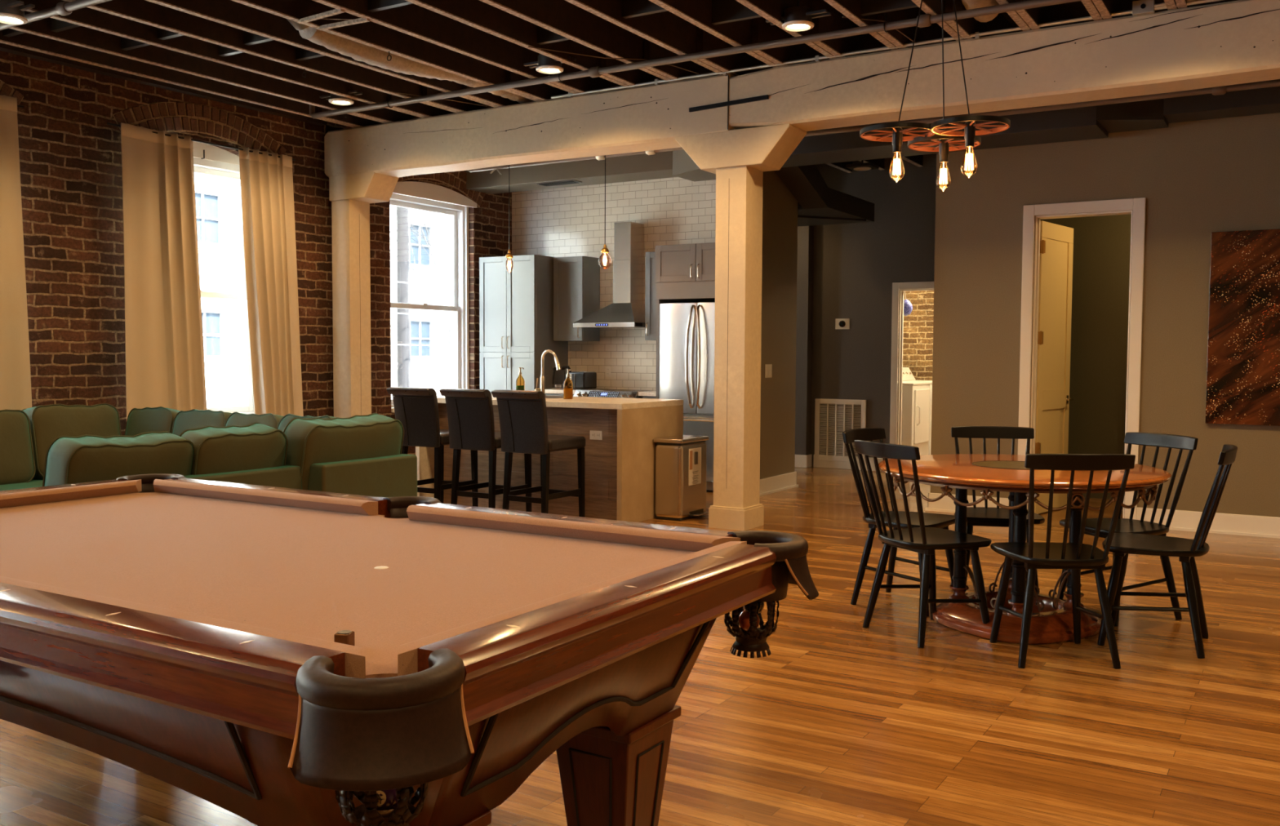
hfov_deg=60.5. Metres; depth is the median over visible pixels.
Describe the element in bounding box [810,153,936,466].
wall
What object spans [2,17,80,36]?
ceiling
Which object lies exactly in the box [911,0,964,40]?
ceiling beam
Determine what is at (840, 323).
thermostat
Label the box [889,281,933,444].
trim
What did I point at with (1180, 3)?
ceiling
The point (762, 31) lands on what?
ceiling
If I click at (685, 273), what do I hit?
upper cabinet
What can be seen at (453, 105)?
ceiling
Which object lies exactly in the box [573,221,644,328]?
range hood
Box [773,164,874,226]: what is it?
duct
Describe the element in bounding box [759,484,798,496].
trim
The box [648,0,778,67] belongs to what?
joist
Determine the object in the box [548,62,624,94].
ceiling
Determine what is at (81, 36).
joist
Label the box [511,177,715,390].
wall
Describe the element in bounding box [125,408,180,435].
cushion
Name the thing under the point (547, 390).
countertop
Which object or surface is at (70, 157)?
wall
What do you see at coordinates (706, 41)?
ceiling
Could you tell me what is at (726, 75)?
vertical rod
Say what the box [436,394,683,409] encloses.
island countertop
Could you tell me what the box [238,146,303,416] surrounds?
curtain
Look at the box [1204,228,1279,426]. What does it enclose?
print
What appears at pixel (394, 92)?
loose cable
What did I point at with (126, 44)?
ceiling
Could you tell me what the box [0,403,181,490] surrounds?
sofa section
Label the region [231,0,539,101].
joist
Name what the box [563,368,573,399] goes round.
soap bottle
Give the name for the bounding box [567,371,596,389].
toaster
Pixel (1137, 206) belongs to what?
trim
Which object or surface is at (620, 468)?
kitchen island
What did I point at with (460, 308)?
window
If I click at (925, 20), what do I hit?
pipe
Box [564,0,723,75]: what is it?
joist
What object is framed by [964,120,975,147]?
bulb socket
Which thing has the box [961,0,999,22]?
flexible duct
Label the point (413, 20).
joist
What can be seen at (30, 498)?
cushion
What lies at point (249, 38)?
ceiling
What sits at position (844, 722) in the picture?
floor
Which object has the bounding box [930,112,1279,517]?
wall
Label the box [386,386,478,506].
bar stool
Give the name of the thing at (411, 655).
cushion
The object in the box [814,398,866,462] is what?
air vent
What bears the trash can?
on the floor
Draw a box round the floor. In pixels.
[0,466,1279,825]
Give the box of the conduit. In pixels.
[551,0,1222,98]
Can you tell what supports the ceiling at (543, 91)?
attached to the ceiling at (1077, 9)
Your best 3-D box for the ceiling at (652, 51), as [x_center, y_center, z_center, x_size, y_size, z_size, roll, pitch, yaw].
[1.782,-2.806,10.704,0.048,0.358,6.650,2,4,31]
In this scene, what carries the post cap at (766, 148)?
on the timber post at (736, 506)
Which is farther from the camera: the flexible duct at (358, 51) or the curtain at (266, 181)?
the curtain at (266, 181)
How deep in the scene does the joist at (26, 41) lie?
8.25 m
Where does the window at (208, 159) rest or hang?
in the wall at (70, 157)
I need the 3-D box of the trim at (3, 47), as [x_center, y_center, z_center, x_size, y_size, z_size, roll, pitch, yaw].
[-5.887,-2.588,5.401,0.090,0.300,11.300,2,4,31]
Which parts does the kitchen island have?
waterfall panel, waterfall panel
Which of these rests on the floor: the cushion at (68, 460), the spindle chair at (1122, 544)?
the spindle chair at (1122, 544)
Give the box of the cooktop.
[595,389,656,391]
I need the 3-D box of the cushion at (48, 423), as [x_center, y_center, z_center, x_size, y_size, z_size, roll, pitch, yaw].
[-3.909,0.194,7.558,0.270,0.514,0.620,2,4,31]
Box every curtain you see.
[0,94,31,410]
[120,122,206,420]
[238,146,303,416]
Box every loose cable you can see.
[394,92,487,106]
[528,46,698,74]
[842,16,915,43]
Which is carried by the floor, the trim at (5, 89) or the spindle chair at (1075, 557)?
the spindle chair at (1075, 557)
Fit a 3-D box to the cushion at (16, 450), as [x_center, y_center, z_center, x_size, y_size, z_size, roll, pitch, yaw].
[-4.236,0.240,6.986,0.285,0.504,0.640,2,4,31]
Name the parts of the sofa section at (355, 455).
frame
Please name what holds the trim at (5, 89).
attached to the wall at (70, 157)
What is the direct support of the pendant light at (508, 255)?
hanging from the ceiling at (1077, 9)
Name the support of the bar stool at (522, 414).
on the floor
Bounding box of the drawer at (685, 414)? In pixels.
[683,413,714,481]
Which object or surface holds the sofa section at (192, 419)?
on the floor
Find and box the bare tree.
[390,205,450,344]
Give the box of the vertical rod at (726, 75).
[725,75,728,129]
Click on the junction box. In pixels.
(1140, 7)
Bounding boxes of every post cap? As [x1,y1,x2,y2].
[328,171,399,203]
[675,123,806,173]
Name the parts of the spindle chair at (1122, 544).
leg, leg, seat, leg, leg, crest rail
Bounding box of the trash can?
[653,435,708,520]
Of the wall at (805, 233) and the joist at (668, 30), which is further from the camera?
the wall at (805, 233)
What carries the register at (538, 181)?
attached to the ceiling at (676, 163)
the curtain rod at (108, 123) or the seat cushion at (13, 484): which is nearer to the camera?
the seat cushion at (13, 484)
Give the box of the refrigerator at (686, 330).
[655,299,715,490]
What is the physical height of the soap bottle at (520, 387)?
0.252 m
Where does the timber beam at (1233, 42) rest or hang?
on the timber post at (350, 219)
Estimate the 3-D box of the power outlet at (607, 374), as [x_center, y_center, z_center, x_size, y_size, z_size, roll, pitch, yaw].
[-0.353,-0.457,12.127,0.072,0.116,0.010,2,4,31]
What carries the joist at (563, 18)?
attached to the ceiling at (1077, 9)
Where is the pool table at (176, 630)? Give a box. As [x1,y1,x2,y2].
[0,473,818,825]
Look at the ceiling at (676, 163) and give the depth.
11.25 m
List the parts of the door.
handle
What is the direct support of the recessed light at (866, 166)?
in the ceiling at (1077, 9)
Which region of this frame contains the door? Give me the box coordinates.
[1034,220,1073,514]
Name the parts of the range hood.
button panel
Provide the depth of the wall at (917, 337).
14.37 m
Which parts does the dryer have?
door handle, machine door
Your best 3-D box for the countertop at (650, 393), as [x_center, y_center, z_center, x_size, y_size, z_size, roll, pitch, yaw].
[0.329,-0.202,11.344,0.425,0.040,0.645,2,4,31]
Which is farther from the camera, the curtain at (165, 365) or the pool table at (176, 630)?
the curtain at (165, 365)
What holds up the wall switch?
attached to the wall at (780, 206)
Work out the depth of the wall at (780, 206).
10.44 m
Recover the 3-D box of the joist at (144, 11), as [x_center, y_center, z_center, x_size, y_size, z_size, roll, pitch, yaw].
[-4.467,-2.512,4.631,0.048,0.358,11.460,2,4,31]
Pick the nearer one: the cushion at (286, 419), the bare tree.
the cushion at (286, 419)
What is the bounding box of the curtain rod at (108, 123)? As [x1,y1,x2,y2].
[106,122,295,160]
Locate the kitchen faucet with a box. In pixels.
[535,349,561,395]
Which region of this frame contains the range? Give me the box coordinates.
[573,389,656,398]
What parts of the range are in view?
knob, knob, knob, knob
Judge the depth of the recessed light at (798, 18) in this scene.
6.74 m
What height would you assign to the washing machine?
1.150 m
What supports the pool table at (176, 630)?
on the floor
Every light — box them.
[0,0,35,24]
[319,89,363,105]
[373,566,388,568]
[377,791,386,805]
[505,164,513,272]
[523,53,576,74]
[598,155,611,269]
[765,0,831,31]
[845,160,879,170]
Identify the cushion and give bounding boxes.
[0,410,34,484]
[0,479,43,490]
[0,479,142,507]
[0,576,365,678]
[22,404,119,479]
[44,432,193,486]
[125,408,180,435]
[153,479,377,515]
[172,410,231,435]
[181,423,286,475]
[225,413,283,429]
[278,414,336,431]
[397,541,746,676]
[406,505,740,551]
[440,429,449,444]
[494,431,501,448]
[547,434,585,452]
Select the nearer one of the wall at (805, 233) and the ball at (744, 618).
the ball at (744, 618)
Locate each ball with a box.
[364,788,399,815]
[737,610,759,631]
[742,601,764,614]
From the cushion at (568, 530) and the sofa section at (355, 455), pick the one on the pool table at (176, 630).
the cushion at (568, 530)
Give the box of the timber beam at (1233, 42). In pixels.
[324,0,1279,177]
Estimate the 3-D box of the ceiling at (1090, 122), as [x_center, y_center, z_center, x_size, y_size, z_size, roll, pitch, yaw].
[4.352,-2.183,7.495,8.100,0.295,0.540,2,4,31]
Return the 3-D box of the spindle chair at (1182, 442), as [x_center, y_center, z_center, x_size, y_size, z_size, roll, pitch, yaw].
[2.458,0.566,5.552,0.529,0.910,0.452,-1,3,-22]
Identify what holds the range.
on the floor
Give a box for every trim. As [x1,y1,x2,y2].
[0,42,327,125]
[0,80,23,105]
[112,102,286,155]
[392,181,476,208]
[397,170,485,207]
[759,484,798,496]
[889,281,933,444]
[924,507,1279,538]
[1017,197,1146,519]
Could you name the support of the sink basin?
in the island countertop
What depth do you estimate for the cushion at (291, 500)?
3.78 m
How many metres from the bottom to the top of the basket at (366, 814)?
0.216 m
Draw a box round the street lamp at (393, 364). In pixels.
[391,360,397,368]
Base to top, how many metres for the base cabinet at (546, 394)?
0.880 m
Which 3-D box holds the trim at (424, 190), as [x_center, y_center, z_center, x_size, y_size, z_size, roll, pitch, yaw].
[-2.209,-2.324,11.519,0.035,0.165,1.500,2,4,31]
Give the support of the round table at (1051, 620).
on the floor
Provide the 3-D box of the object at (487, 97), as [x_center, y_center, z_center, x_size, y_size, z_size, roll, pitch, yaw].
[0.333,-2.859,11.586,0.048,0.358,6.650,2,4,31]
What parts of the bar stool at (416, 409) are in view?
leg, backrest, foot rail, foot rail, leg, leg, foot rail, foot rail, leg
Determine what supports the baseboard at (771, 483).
attached to the wall at (780, 206)
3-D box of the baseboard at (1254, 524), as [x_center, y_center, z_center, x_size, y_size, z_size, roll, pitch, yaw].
[5.268,0.849,7.564,6.615,0.150,0.088,2,4,31]
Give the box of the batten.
[297,8,369,30]
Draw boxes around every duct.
[286,18,534,103]
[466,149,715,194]
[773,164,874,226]
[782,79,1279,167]
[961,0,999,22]
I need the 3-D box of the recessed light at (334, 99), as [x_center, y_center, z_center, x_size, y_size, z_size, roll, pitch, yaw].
[-2.427,-2.713,8.911,0.400,0.391,0.200,2,4,31]
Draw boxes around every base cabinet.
[545,393,573,395]
[642,395,656,399]
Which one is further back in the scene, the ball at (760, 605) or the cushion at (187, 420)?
the cushion at (187, 420)
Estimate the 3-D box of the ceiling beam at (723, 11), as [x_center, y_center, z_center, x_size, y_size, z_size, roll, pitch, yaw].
[0.345,-2.575,6.818,0.894,0.220,0.292,0,3,-11]
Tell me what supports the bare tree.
on the street
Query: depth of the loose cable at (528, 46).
7.52 m
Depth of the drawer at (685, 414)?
10.45 m
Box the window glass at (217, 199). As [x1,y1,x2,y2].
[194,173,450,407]
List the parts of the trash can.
bin lid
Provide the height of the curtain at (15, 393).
3.060 m
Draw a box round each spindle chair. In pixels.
[842,427,955,616]
[854,440,991,648]
[950,426,1044,592]
[989,453,1135,669]
[1056,431,1198,626]
[1097,444,1237,658]
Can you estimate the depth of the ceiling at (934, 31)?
7.38 m
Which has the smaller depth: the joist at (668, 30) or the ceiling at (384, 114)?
the joist at (668, 30)
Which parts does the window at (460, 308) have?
sash, sash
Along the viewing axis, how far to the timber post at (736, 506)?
8.16 m
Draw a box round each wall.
[0,50,511,455]
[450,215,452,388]
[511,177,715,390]
[760,170,797,479]
[795,225,813,455]
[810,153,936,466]
[897,288,933,380]
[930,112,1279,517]
[1040,213,1131,499]
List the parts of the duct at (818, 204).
duct rail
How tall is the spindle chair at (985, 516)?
0.910 m
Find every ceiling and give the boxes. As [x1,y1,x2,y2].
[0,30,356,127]
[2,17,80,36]
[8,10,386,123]
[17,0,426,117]
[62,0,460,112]
[120,27,182,50]
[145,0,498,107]
[218,30,273,56]
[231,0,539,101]
[295,46,324,60]
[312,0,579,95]
[317,106,382,127]
[349,98,420,122]
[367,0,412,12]
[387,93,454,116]
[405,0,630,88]
[422,85,493,111]
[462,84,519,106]
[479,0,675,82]
[505,69,573,100]
[537,25,569,44]
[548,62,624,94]
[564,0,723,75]
[600,53,852,173]
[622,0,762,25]
[644,38,884,170]
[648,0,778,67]
[697,26,923,166]
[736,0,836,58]
[751,17,829,66]
[811,0,891,57]
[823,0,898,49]
[860,0,918,15]
[876,7,955,48]
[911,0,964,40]
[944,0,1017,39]
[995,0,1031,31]
[1001,0,1236,31]
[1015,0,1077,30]
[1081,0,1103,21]
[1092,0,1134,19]
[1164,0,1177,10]
[1175,0,1206,8]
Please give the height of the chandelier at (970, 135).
1.249 m
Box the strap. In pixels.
[688,94,768,111]
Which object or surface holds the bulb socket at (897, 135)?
attached to the chandelier at (970, 135)
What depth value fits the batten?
6.80 m
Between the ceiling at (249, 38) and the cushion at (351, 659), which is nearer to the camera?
the cushion at (351, 659)
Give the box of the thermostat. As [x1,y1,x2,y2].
[835,318,849,328]
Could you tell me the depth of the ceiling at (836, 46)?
7.49 m
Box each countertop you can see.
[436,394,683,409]
[534,387,608,394]
[638,391,656,396]
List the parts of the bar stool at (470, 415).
leg, backrest, foot rail, foot rail, leg, foot rail, foot rail, leg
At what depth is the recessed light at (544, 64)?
7.83 m
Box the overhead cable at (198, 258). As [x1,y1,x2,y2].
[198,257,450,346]
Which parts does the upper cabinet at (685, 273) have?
door, door handle, door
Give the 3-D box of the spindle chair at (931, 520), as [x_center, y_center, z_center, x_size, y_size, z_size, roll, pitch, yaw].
[1.363,0.549,5.771,0.529,0.910,0.452,3,4,39]
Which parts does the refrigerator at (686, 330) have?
fridge side panel, door, door handle, door handle, freezer drawer, drawer handle, door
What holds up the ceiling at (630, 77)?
attached to the ceiling at (1077, 9)
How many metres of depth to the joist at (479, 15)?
7.17 m
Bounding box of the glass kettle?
[551,365,571,389]
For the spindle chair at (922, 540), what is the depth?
5.05 m
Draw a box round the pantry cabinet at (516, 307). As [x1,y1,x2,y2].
[479,254,568,393]
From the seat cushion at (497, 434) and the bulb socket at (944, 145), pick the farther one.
the seat cushion at (497, 434)
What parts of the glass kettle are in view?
handle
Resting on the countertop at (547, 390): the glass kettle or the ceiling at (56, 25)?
the glass kettle
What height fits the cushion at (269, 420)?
0.489 m
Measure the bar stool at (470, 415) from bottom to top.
1.037 m
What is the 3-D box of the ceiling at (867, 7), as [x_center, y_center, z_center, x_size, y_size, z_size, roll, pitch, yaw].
[1.535,-2.561,6.674,0.388,0.220,0.040,2,4,31]
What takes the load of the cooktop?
in the range
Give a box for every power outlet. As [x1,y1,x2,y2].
[589,430,602,439]
[604,366,610,377]
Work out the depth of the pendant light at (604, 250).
9.25 m
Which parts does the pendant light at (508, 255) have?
cord, bulb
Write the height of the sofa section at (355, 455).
0.926 m
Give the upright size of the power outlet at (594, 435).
0.072 m
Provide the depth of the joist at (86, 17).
7.69 m
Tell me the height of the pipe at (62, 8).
0.273 m
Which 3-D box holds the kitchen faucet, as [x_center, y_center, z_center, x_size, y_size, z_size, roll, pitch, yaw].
[-0.798,-0.350,9.613,0.261,0.409,0.064,2,4,31]
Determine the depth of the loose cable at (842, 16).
6.88 m
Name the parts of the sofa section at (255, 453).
frame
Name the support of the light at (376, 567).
on the pool table at (176, 630)
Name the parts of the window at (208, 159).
sash, sash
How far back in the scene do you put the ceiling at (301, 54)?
7.82 m
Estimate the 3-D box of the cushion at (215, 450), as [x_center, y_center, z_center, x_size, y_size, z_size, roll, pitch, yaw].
[-2.273,0.317,6.096,0.278,0.494,0.600,2,4,31]
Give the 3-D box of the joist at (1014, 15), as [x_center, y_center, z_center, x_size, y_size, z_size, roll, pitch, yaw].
[-0.431,-2.365,2.226,0.048,0.358,11.550,2,4,31]
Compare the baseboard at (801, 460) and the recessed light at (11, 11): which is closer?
the recessed light at (11, 11)
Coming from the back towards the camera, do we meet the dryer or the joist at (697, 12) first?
the dryer
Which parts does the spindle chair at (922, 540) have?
leg, crest rail, leg, leg, seat, leg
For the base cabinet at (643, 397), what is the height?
0.880 m
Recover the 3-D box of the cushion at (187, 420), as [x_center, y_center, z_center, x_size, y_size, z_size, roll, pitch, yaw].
[-2.981,0.224,7.545,0.540,0.489,0.274,2,4,31]
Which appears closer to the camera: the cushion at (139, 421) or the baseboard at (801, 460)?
the cushion at (139, 421)
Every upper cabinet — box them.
[553,256,599,341]
[644,251,656,340]
[655,242,715,302]
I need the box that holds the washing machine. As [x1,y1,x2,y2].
[902,367,932,454]
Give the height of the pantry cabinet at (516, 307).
2.370 m
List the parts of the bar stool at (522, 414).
leg, backrest, foot rail, foot rail, leg, leg, foot rail, foot rail, leg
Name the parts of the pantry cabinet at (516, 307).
door, door, door handle, door handle, door, door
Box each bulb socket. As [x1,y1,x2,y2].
[892,127,902,153]
[938,138,949,163]
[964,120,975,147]
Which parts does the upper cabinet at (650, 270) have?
door handle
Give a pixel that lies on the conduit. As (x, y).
(977, 35)
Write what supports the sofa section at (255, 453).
on the floor
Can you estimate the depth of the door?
9.13 m
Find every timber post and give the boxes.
[331,199,371,417]
[708,165,764,530]
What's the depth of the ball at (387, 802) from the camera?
1.71 m
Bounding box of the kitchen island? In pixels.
[415,394,683,522]
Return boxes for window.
[192,141,254,414]
[389,193,469,412]
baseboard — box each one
[760,471,796,493]
[794,453,888,471]
[927,492,1279,535]
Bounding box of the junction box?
[1132,0,1193,16]
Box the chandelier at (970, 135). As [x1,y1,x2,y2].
[859,0,1010,191]
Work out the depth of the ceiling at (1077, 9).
7.68 m
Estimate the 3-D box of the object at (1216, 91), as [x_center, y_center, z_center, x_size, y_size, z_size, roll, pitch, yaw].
[2.893,-2.199,7.446,10.541,0.372,0.072,2,4,31]
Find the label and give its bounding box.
[689,450,692,470]
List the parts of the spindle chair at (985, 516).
leg, crest rail, seat, leg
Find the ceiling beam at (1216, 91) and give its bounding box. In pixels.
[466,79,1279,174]
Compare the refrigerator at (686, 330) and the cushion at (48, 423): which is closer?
the cushion at (48, 423)
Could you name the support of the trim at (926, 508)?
attached to the wall at (1200, 178)
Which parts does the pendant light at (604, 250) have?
bulb, cord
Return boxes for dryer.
[896,381,930,455]
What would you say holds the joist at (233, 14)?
attached to the ceiling at (1077, 9)
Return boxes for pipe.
[0,0,111,30]
[309,0,1082,118]
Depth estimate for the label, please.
8.66 m
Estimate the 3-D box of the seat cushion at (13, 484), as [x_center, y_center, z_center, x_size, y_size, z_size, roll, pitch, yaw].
[-4.028,0.545,7.086,0.670,0.180,0.700,2,4,31]
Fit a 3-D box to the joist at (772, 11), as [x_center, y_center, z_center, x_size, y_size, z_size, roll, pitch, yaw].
[-1.540,-2.406,2.901,0.048,0.358,11.550,2,4,31]
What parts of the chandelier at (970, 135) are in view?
bulb, cord, cord, bulb, cord, bulb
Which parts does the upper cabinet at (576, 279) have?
cabinet door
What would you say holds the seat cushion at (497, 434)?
on the bar stool at (470, 415)
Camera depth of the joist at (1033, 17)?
7.04 m
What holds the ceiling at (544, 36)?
attached to the joist at (479, 15)
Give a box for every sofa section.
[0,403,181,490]
[42,422,302,489]
[171,408,283,435]
[276,413,417,497]
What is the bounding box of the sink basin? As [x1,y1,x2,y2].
[545,395,577,398]
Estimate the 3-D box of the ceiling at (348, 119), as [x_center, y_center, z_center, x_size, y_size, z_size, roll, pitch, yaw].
[-1.070,-2.912,12.441,0.048,0.358,6.650,2,4,31]
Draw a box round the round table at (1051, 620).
[878,453,1171,644]
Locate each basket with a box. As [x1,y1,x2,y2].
[334,782,428,825]
[724,600,779,657]
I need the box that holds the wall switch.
[764,364,772,377]
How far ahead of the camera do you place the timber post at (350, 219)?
10.25 m
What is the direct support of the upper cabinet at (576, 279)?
attached to the wall at (567, 221)
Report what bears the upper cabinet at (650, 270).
attached to the wall at (567, 221)
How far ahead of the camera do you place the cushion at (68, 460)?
5.41 m
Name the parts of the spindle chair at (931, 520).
leg, crest rail, leg, seat, leg, leg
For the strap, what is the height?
0.053 m
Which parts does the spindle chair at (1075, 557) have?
leg, leg, seat, leg, crest rail, leg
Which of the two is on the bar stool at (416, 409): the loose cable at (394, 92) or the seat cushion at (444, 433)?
the seat cushion at (444, 433)
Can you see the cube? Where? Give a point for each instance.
(344, 637)
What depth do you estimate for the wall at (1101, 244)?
10.02 m
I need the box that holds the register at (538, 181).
[536,179,582,184]
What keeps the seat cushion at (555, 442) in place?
on the bar stool at (522, 414)
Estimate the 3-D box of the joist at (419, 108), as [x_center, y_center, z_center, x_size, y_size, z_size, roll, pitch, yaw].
[-0.358,-2.885,12.007,0.048,0.358,6.650,2,4,31]
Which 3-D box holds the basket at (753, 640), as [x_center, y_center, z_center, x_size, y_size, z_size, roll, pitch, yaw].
[0.291,0.522,2.879,0.143,0.216,0.146,2,4,31]
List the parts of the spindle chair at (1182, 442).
leg, seat, leg, crest rail, leg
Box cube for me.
[333,630,355,645]
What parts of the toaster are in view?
plate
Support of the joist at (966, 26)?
attached to the ceiling at (1077, 9)
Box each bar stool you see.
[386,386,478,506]
[439,388,531,511]
[491,389,585,517]
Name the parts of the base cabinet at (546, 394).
drawer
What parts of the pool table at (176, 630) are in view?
rail, cabinet moulding, rail, rail, leg, rail, cabinet moulding, rail, panel moulding, leg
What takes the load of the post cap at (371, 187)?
on the timber post at (350, 219)
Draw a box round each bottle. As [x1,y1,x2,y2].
[515,367,524,390]
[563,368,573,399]

